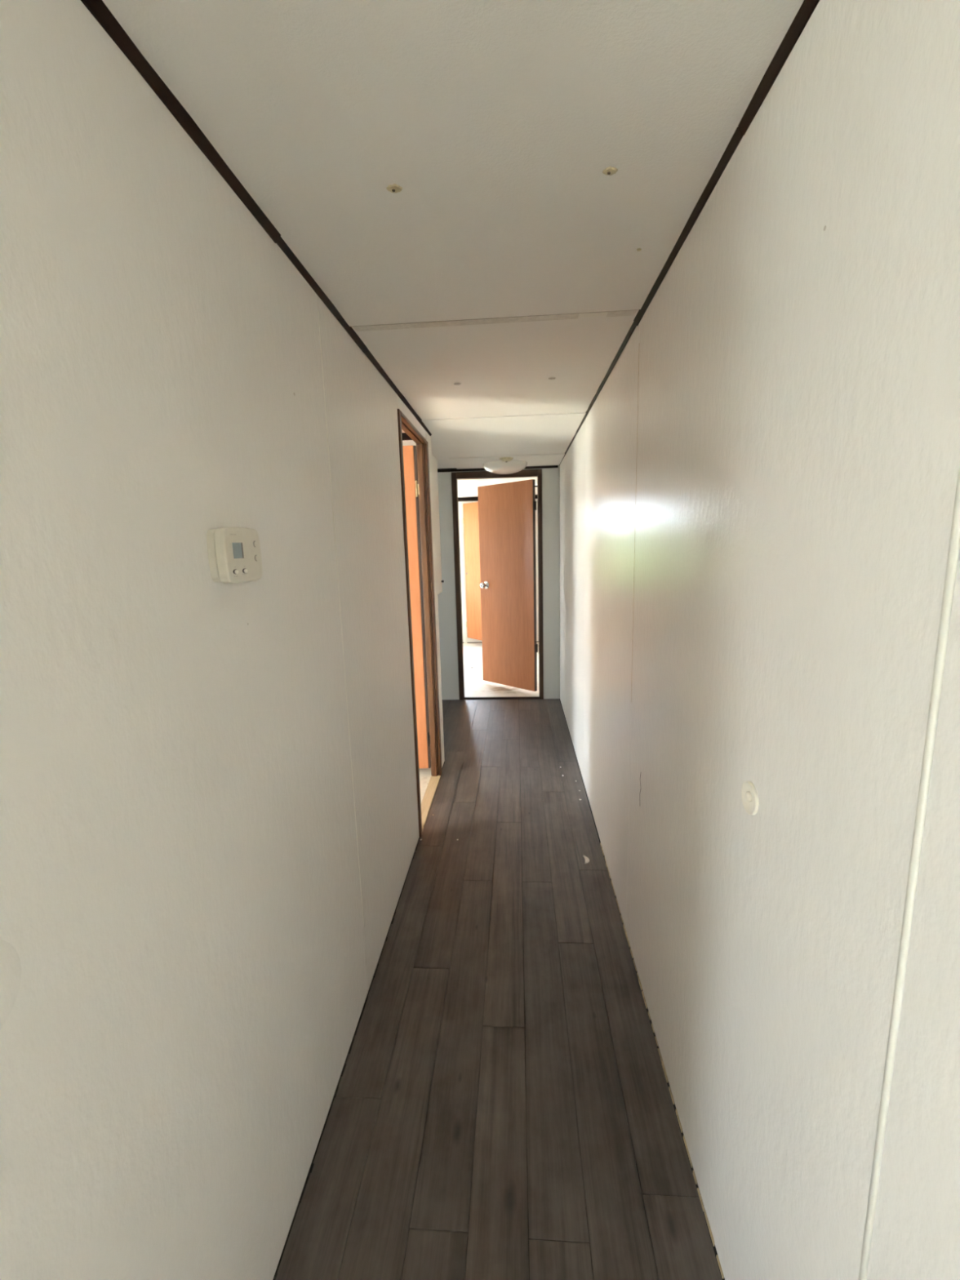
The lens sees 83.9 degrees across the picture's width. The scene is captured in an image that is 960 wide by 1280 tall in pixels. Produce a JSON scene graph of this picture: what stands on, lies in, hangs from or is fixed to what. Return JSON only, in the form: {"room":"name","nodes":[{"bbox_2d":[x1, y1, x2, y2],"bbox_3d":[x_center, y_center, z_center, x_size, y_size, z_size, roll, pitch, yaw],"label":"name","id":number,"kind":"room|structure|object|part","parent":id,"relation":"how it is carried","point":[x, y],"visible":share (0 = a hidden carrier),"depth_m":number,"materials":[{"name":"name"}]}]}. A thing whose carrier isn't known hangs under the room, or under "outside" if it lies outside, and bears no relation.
{"room":"home hallway","nodes":[
{"label":"home hallway","id":0,"kind":"room"},
{"bbox_2d":[0,0,444,1279],"bbox_3d":[-0.406,0.079,1.823,0.056,2.130,3.360,-1,10,4],"label":"wall","id":1,"kind":"structure","parent":0,"point":[210,835],"depth_m":0.78,"materials":[{"name":"paint"}]},
{"bbox_2d":[206,527,262,583],"bbox_3d":[-0.432,-0.151,0.948,0.034,0.096,0.126,-1,10,4],"label":"thermostat","id":2,"kind":"object","parent":1,"relation":"attached to","point":[234,554],"visible":1,"depth_m":0.91,"materials":[{"name":"plastic"}]},
{"bbox_2d":[80,0,431,435],"bbox_3d":[-0.406,-0.956,1.623,0.017,0.022,3.330,-1,10,4],"label":"trim","id":3,"kind":"structure","parent":1,"relation":"attached to","point":[98,9],"depth_m":0.89,"materials":[{"name":"black wood"}]},
{"bbox_3d":[-0.371,0.035,2.053,0.005,2.125,0.951,-1,10,4],"label":"wall panel","id":4,"kind":"part","parent":1,"relation":"part of","materials":[{"name":"paint"}]},
{"bbox_3d":[-0.342,-1.125,2.719,0.005,0.076,0.764,-1,10,4],"label":"wall panel","id":5,"kind":"part","parent":1,"relation":"part of","materials":[{"name":"paint"}]},
{"bbox_2d":[397,408,442,837],"bbox_3d":[-0.678,-0.072,2.941,0.757,2.052,0.784,-1,10,4],"label":"door","id":6,"kind":"structure","parent":1,"relation":"in","point":[414,460],"depth_m":3.19,"materials":[{"name":"orange wood"}]},
{"bbox_3d":[-0.333,-0.011,2.547,0.015,2.052,0.034,-1,10,4],"label":"casing","id":7,"kind":"part","parent":6,"relation":"part of","materials":[{"name":"brown wood"}]},
{"bbox_3d":[-0.337,-1.074,2.725,0.015,0.022,0.691,-1,10,4],"label":"casing","id":8,"kind":"part","parent":6,"relation":"part of","materials":[{"name":"brown wood"}]},
{"bbox_3d":[-0.284,-0.141,3.271,0.015,2.052,0.059,-1,10,4],"label":"casing","id":9,"kind":"part","parent":6,"relation":"part of","materials":[{"name":"wood"}]},
{"bbox_2d":[421,775,440,831],"bbox_3d":[-0.305,0.933,3.083,0.060,0.011,0.701,-1,10,4],"label":"trim","id":10,"kind":"structure","parent":1,"relation":"attached to","point":[426,803],"depth_m":3.12,"materials":[{"name":"beige wood"}]},
{"bbox_3d":[-0.281,-0.203,3.383,0.005,2.125,0.180,-1,10,4],"label":"wall panel","id":11,"kind":"part","parent":1,"relation":"part of","materials":[{"name":"white paint"}]},
{"bbox_2d":[402,440,416,445],"bbox_3d":[-1.839,-0.187,3.553,3.038,2.130,0.060,-1,10,4],"label":"wall","id":12,"kind":"structure","parent":0,"point":[406,442],"depth_m":3.25,"materials":[{"name":"paint"}]},
{"bbox_2d":[401,432,412,440],"bbox_3d":[-1.876,-1.208,3.332,3.028,0.040,0.018,-1,10,4],"label":"trim","id":13,"kind":"structure","parent":12,"relation":"attached to","point":[405,437],"depth_m":3.23,"materials":[{"name":"black wood"}]},
{"bbox_2d":[431,454,444,594],"bbox_3d":[-0.498,-0.851,3.997,0.372,1.037,0.485,-1,10,4],"label":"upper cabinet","id":14,"kind":"object","parent":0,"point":[434,464],"visible":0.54,"depth_m":4.08,"materials":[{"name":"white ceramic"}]},
{"bbox_2d":[102,0,804,497],"bbox_3d":[-1.528,-0.946,1.374,4.189,0.133,13.030,-1,10,4],"label":"ceiling","id":15,"kind":"structure","parent":0,"point":[505,261],"depth_m":0.93,"materials":[{"name":"white paint"}]},
{"bbox_2d":[386,183,402,192],"bbox_3d":[-0.162,-0.854,1.012,0.030,0.007,0.027,-11,14,-43],"label":"screw","id":16,"kind":"object","parent":15,"relation":"attached to","point":[394,188],"visible":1,"depth_m":1.01,"materials":[{"name":"plastic"}]},
{"bbox_3d":[-0.006,-0.860,0.988,0.899,0.010,1.266,-1,10,4],"label":"panel","id":17,"kind":"part","parent":15,"relation":"part of","materials":[{"name":"white paint"}]},
{"bbox_3d":[0.079,-1.086,2.235,0.899,0.006,1.265,-1,10,4],"label":"panel","id":18,"kind":"part","parent":15,"relation":"part of","materials":[{"name":"white paint"}]},
{"bbox_3d":[0.163,-1.308,3.487,0.899,0.011,1.277,-1,10,4],"label":"panel","id":19,"kind":"part","parent":15,"relation":"part of","materials":[{"name":"white paint"}]},
{"bbox_2d":[482,459,527,474],"bbox_3d":[0.210,-1.438,4.473,0.372,0.090,0.372,-1,10,4],"label":"ceiling light","id":20,"kind":"object","parent":15,"relation":"attached to","point":[499,467],"visible":0.98,"depth_m":4.35,"materials":[{"name":"white glass"}]},
{"bbox_2d":[499,457,513,462],"bbox_3d":[0.208,-1.422,4.211,0.116,0.039,0.116,-1,10,4],"label":"cap","id":21,"kind":"object","parent":15,"relation":"attached to","point":[503,459],"visible":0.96,"depth_m":4.18,"materials":[{"name":"plastic"}]},
{"bbox_3d":[0.226,-1.474,4.413,0.899,0.013,0.599,-1,10,4],"label":"panel","id":22,"kind":"part","parent":15,"relation":"part of","materials":[{"name":"white paint"}]},
{"bbox_2d":[602,165,617,175],"bbox_3d":[0.239,-0.861,0.982,0.028,0.007,0.022,-6,11,-24],"label":"screw","id":23,"kind":"object","parent":15,"relation":"attached to","point":[610,171],"visible":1,"depth_m":0.98,"materials":[{"name":"plastic"}]},
{"bbox_2d":[457,498,538,642],"bbox_3d":[-1.018,-0.985,7.916,4.089,2.130,0.100,-1,10,4],"label":"wall","id":24,"kind":"structure","parent":0,"point":[468,640],"depth_m":7.77,"materials":[{"name":"paint"}]},
{"bbox_2d":[459,502,466,643],"bbox_3d":[-0.243,-0.962,7.810,0.048,2.050,0.012,-1,10,4],"label":"trim","id":25,"kind":"structure","parent":24,"relation":"attached to","point":[462,545],"depth_m":7.80,"materials":[{"name":"white"}]},
{"bbox_2d":[462,502,481,640],"bbox_3d":[-0.024,-0.950,7.532,0.031,1.930,0.638,-9,12,-35],"label":"door","id":26,"kind":"structure","parent":24,"relation":"in","point":[470,520],"depth_m":7.61,"materials":[{"name":"orange wood"}]},
{"bbox_2d":[457,494,537,501],"bbox_3d":[-1.100,-1.994,7.679,3.989,0.055,0.020,-1,10,4],"label":"trim","id":27,"kind":"structure","parent":24,"relation":"attached to","point":[460,499],"depth_m":7.61,"materials":[{"name":"black wood"}]},
{"bbox_2d":[437,465,559,699],"bbox_3d":[-1.262,-0.466,5.035,3.989,2.130,0.066,-1,10,4],"label":"wall","id":28,"kind":"structure","parent":0,"point":[550,477],"depth_m":4.90,"materials":[{"name":"paint"}]},
{"bbox_2d":[451,468,543,699],"bbox_3d":[0.192,-0.515,5.178,0.802,2.094,0.578,-1,10,4],"label":"door","id":29,"kind":"structure","parent":28,"relation":"in","point":[506,511],"depth_m":5.12,"materials":[{"name":"orange wood"}]},
{"bbox_3d":[-0.205,-0.459,4.926,0.043,2.094,0.010,-1,10,4],"label":"casing","id":30,"kind":"part","parent":29,"relation":"part of","materials":[{"name":"wood"}]},
{"bbox_3d":[0.038,-0.549,5.365,0.079,0.079,0.074,8,14,44],"label":"knob","id":31,"kind":"part","parent":29,"relation":"part of","materials":[{"name":"silver metal"}]},
{"bbox_3d":[0.148,-1.467,4.721,0.722,0.057,0.010,-1,10,4],"label":"casing","id":32,"kind":"part","parent":29,"relation":"part of","materials":[{"name":"black wood"}]},
{"bbox_3d":[0.555,-0.471,4.872,0.037,2.094,0.010,-1,10,4],"label":"casing","id":33,"kind":"part","parent":29,"relation":"part of","materials":[{"name":"wood"}]},
{"bbox_2d":[437,465,558,472],"bbox_3d":[-1.300,-1.490,4.814,3.977,0.027,0.012,-1,10,4],"label":"trim","id":34,"kind":"structure","parent":28,"relation":"attached to","point":[441,470],"depth_m":4.72,"materials":[{"name":"black wood"}]},
{"bbox_2d":[463,696,539,699],"bbox_3d":[0.206,0.555,5.112,0.732,0.018,0.013,-1,10,4],"label":"trim","id":35,"kind":"structure","parent":28,"relation":"attached to","point":[531,697],"depth_m":5.11,"materials":[{"name":"wood"}]},
{"bbox_2d":[275,641,724,1279],"bbox_3d":[-1.466,1.226,1.760,4.189,0.075,13.030,-1,10,4],"label":"floor","id":36,"kind":"structure","parent":0,"point":[503,1108],"depth_m":1.49,"materials":[{"name":"laminate"}]},
{"bbox_2d":[582,855,589,863],"bbox_3d":[0.494,1.017,2.476,0.026,0.006,0.059,-1,10,4],"label":"flake","id":37,"kind":"object","parent":36,"relation":"on","point":[587,860],"visible":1,"depth_m":2.47,"materials":[{"name":"paint"}]},
{"bbox_2d":[559,0,959,1279],"bbox_3d":[0.544,0.114,1.475,0.104,2.130,12.930,-1,10,4],"label":"wall","id":38,"kind":"structure","parent":0,"point":[759,496],"depth_m":0.74,"materials":[{"name":"paint"}]},
{"bbox_3d":[0.709,-0.446,4.587,0.005,2.124,0.558,-1,10,4],"label":"wall panel","id":39,"kind":"part","parent":38,"relation":"part of","materials":[{"name":"paint"}]},
{"bbox_3d":[0.648,-0.284,3.688,0.005,2.124,1.268,-1,10,4],"label":"wall panel","id":40,"kind":"part","parent":38,"relation":"part of","materials":[{"name":"paint"}]},
{"bbox_3d":[0.564,-0.061,2.442,0.005,2.124,1.266,-1,10,4],"label":"wall panel","id":41,"kind":"part","parent":38,"relation":"part of","materials":[{"name":"paint"}]},
{"bbox_2d":[559,0,819,465],"bbox_3d":[0.498,-1.026,1.875,0.015,0.023,5.710,-1,10,4],"label":"trim","id":42,"kind":"structure","parent":38,"relation":"attached to","point":[807,7],"depth_m":0.91,"materials":[{"name":"black wood"}]},
{"bbox_2d":[741,781,758,815],"bbox_3d":[0.455,0.267,0.901,0.006,0.055,0.055,-1,10,4],"label":"bumper cover","id":43,"kind":"object","parent":38,"relation":"attached to","point":[749,797],"visible":1,"depth_m":0.90,"materials":[{"name":"beige plastic"}]},
{"bbox_3d":[0.393,0.392,-0.084,0.005,2.124,1.267,-1,10,4],"label":"wall panel","id":44,"kind":"part","parent":38,"relation":"part of","materials":[{"name":"paint"}]}
]}

